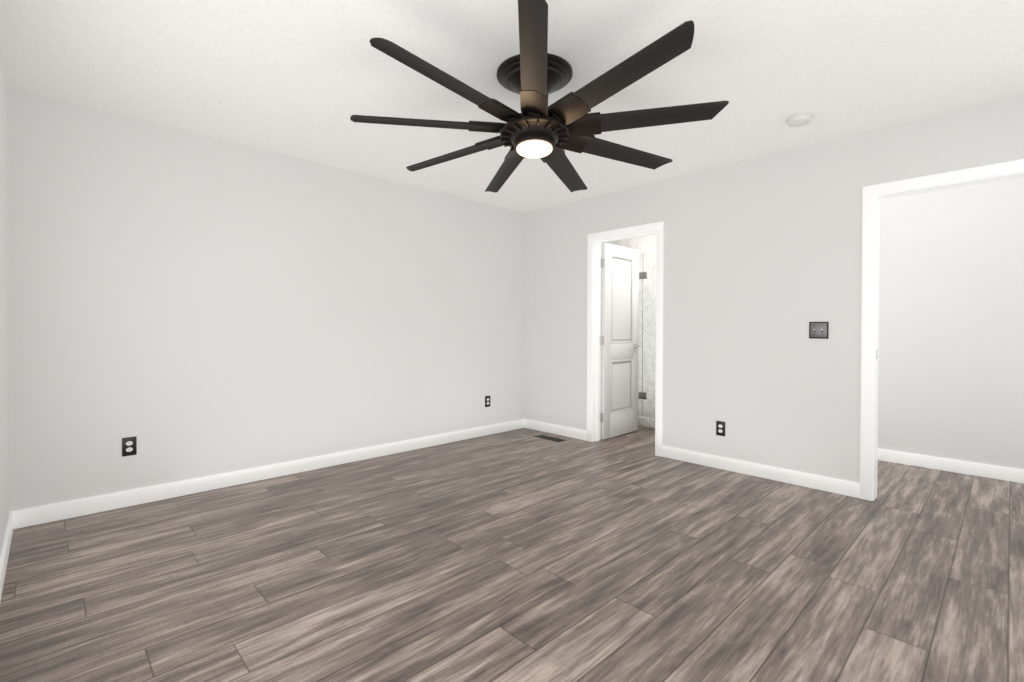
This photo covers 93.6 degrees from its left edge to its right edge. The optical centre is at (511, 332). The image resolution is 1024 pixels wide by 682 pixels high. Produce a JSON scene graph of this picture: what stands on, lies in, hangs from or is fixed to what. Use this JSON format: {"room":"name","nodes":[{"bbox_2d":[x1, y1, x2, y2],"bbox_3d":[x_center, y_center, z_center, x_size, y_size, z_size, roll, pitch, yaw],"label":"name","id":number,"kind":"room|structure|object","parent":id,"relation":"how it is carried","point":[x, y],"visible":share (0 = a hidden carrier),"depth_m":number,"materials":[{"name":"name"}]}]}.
{"room":"empty bedroom","nodes":[
{"label":"empty bedroom","id":0,"kind":"room"},
{"bbox_2d":[0,42,9,555],"bbox_3d":[-1.309,-0.112,1.043,0.120,2.440,4.360,0,1,-44],"label":"wall","id":1,"kind":"structure","parent":0,"point":[4,361],"depth_m":2.37,"materials":[{"name":"paint"}]},
{"bbox_2d":[0,510,19,600],"bbox_3d":[-1.305,1.057,1.142,0.018,0.100,4.240,0,1,-44],"label":"baseboard","id":2,"kind":"structure","parent":1,"relation":"attached to","point":[14,516],"depth_m":2.34,"materials":[{"name":"white wood"}]},
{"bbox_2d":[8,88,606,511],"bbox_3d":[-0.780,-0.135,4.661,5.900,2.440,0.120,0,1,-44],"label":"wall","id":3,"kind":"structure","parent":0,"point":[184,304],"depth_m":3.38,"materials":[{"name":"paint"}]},
{"bbox_2d":[122,436,136,456],"bbox_3d":[-2.403,0.716,3.019,0.072,0.116,0.008,0,1,-44],"label":"electrical outlet","id":4,"kind":"object","parent":3,"relation":"attached to","point":[129,446],"visible":1,"depth_m":3.02,"materials":[{"name":"black plastic"}]},
{"bbox_2d":[20,419,523,527],"bbox_3d":[-1.302,1.037,4.075,4.030,0.100,0.018,0,1,-44],"label":"baseboard","id":5,"kind":"structure","parent":3,"relation":"attached to","point":[22,518],"depth_m":3.40,"materials":[{"name":"white wood"}]},
{"bbox_2d":[485,396,489,406],"bbox_3d":[-0.256,0.729,5.085,0.072,0.116,0.008,0,1,-44],"label":"electrical outlet","id":6,"kind":"object","parent":3,"relation":"attached to","point":[487,401],"visible":1,"depth_m":5.08,"materials":[{"name":"black plastic"}]},
{"bbox_2d":[0,426,1023,681],"bbox_3d":[0.727,1.151,3.099,5.900,0.100,4.480,0,1,-44],"label":"floor","id":7,"kind":"structure","parent":0,"point":[522,554],"depth_m":2.17,"materials":[{"name":"laminate"}]},
{"bbox_2d":[534,435,564,441],"bbox_3d":[0.388,1.085,4.937,0.115,0.005,0.340,0,1,-44],"label":"floor vent","id":8,"kind":"object","parent":7,"relation":"in","point":[550,438],"visible":1,"depth_m":4.91,"materials":[{"name":"brown metal"}]},
{"bbox_2d":[638,416,654,427],"bbox_3d":[1.734,1.038,5.399,0.100,0.100,2.320,0,1,-44],"label":"shower curb","id":9,"kind":"object","parent":7,"relation":"on","point":[646,421],"depth_m":5.52,"materials":[{"name":"stone"}]},
{"bbox_2d":[601,253,655,417],"bbox_3d":[1.474,0.033,5.665,0.108,1.895,1.560,0,1,-44],"label":"shower glass door","id":10,"kind":"structure","parent":9,"relation":"on","point":[646,379],"depth_m":5.56,"materials":[{"name":"clear glass"}]},
{"bbox_2d":[0,0,1023,212],"bbox_3d":[0.736,-1.389,3.081,5.900,0.100,4.480,0,1,-44],"label":"ceiling","id":11,"kind":"structure","parent":0,"point":[305,79],"depth_m":2.45,"materials":[{"name":"paint"}]},
{"bbox_2d":[350,0,728,192],"bbox_3d":[0.100,-1.128,2.449,1.792,0.417,1.812,0,1,-44],"label":"fan","id":12,"kind":"object","parent":11,"relation":"hanging from","point":[533,74],"visible":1,"depth_m":2.32,"materials":[{"name":"brown metal"}]},
{"bbox_2d":[786,112,812,126],"bbox_3d":[1.780,-1.313,2.977,0.144,0.043,0.144,0,1,-44],"label":"smoke detector","id":13,"kind":"object","parent":11,"relation":"attached to","point":[799,119],"visible":1,"depth_m":2.94,"materials":[{"name":"white plastic"}]},
{"bbox_2d":[525,93,1023,482],"bbox_3d":[1.661,-0.122,3.985,0.120,2.440,4.240,0,1,-44],"label":"wall","id":14,"kind":"structure","parent":0,"point":[762,262],"depth_m":3.67,"materials":[{"name":"paint"}]},
{"bbox_2d":[524,419,586,440],"bbox_3d":[0.463,1.036,5.137,0.014,0.100,0.854,0,1,-44],"label":"baseboard","id":15,"kind":"structure","parent":14,"relation":"attached to","point":[530,424],"depth_m":5.12,"materials":[{"name":"white wood"}]},
{"bbox_2d":[600,243,639,439],"bbox_3d":[1.149,0.088,5.086,0.139,1.985,0.679,1,1,45],"label":"door","id":16,"kind":"structure","parent":14,"relation":"in","point":[620,333],"depth_m":5.04,"materials":[{"name":"white painted wood"},{"name":"satin nickel"}]},
{"bbox_2d":[587,221,663,456],"bbox_3d":[1.092,0.056,4.577,0.152,2.072,0.824,0,1,-44],"label":"door frame","id":17,"kind":"structure","parent":14,"relation":"attached to","point":[594,256],"depth_m":4.78,"materials":[{"name":"white wood"}]},
{"bbox_2d":[716,421,724,435],"bbox_3d":[1.681,0.774,3.874,0.008,0.116,0.072,0,1,-44],"label":"electrical outlet","id":18,"kind":"object","parent":14,"relation":"attached to","point":[720,428],"visible":1,"depth_m":3.87,"materials":[{"name":"black plastic"}]},
{"bbox_2d":[662,445,859,497],"bbox_3d":[1.824,1.050,3.723,0.014,0.100,1.448,0,1,-44],"label":"baseboard","id":19,"kind":"structure","parent":14,"relation":"attached to","point":[843,487],"depth_m":3.61,"materials":[{"name":"white wood"}]},
{"bbox_2d":[809,322,828,338],"bbox_3d":[2.152,-0.016,3.375,0.019,0.118,0.118,0,1,-44],"label":"double light switch","id":20,"kind":"object","parent":14,"relation":"attached to","point":[818,330],"visible":1,"depth_m":3.38,"materials":[{"name":"grey"}]},
{"bbox_2d":[860,159,1023,500],"bbox_3d":[2.725,0.073,2.880,0.152,2.072,1.014,0,1,-44],"label":"trim","id":21,"kind":"structure","parent":14,"relation":"attached to","point":[872,195],"depth_m":3.16,"materials":[{"name":"white wood"}]},
{"bbox_2d":[878,177,1023,469],"bbox_3d":[3.415,-0.116,3.979,0.120,2.440,1.800,0,1,-44],"label":"wall","id":22,"kind":"structure","parent":0,"point":[951,333],"depth_m":3.80,"materials":[{"name":"paint"}]},
{"bbox_2d":[878,449,1023,483],"bbox_3d":[3.361,1.054,3.939,0.018,0.100,1.800,0,1,-44],"label":"baseboard","id":23,"kind":"structure","parent":22,"relation":"attached to","point":[944,464],"depth_m":3.80,"materials":[{"name":"white wood"}]},
{"bbox_3d":[2.814,-0.126,5.094,0.120,2.440,4.240,0,1,-44],"label":"wall","id":24,"kind":"structure","parent":0,"visible":0},
{"bbox_2d":[607,234,655,415],"bbox_3d":[2.101,-0.133,5.740,0.012,2.440,2.320,0,1,-44],"label":"shower tile","id":25,"kind":"structure","parent":24,"relation":"attached to","point":[643,245],"depth_m":6.16,"materials":[{"name":"tile"}]}
]}

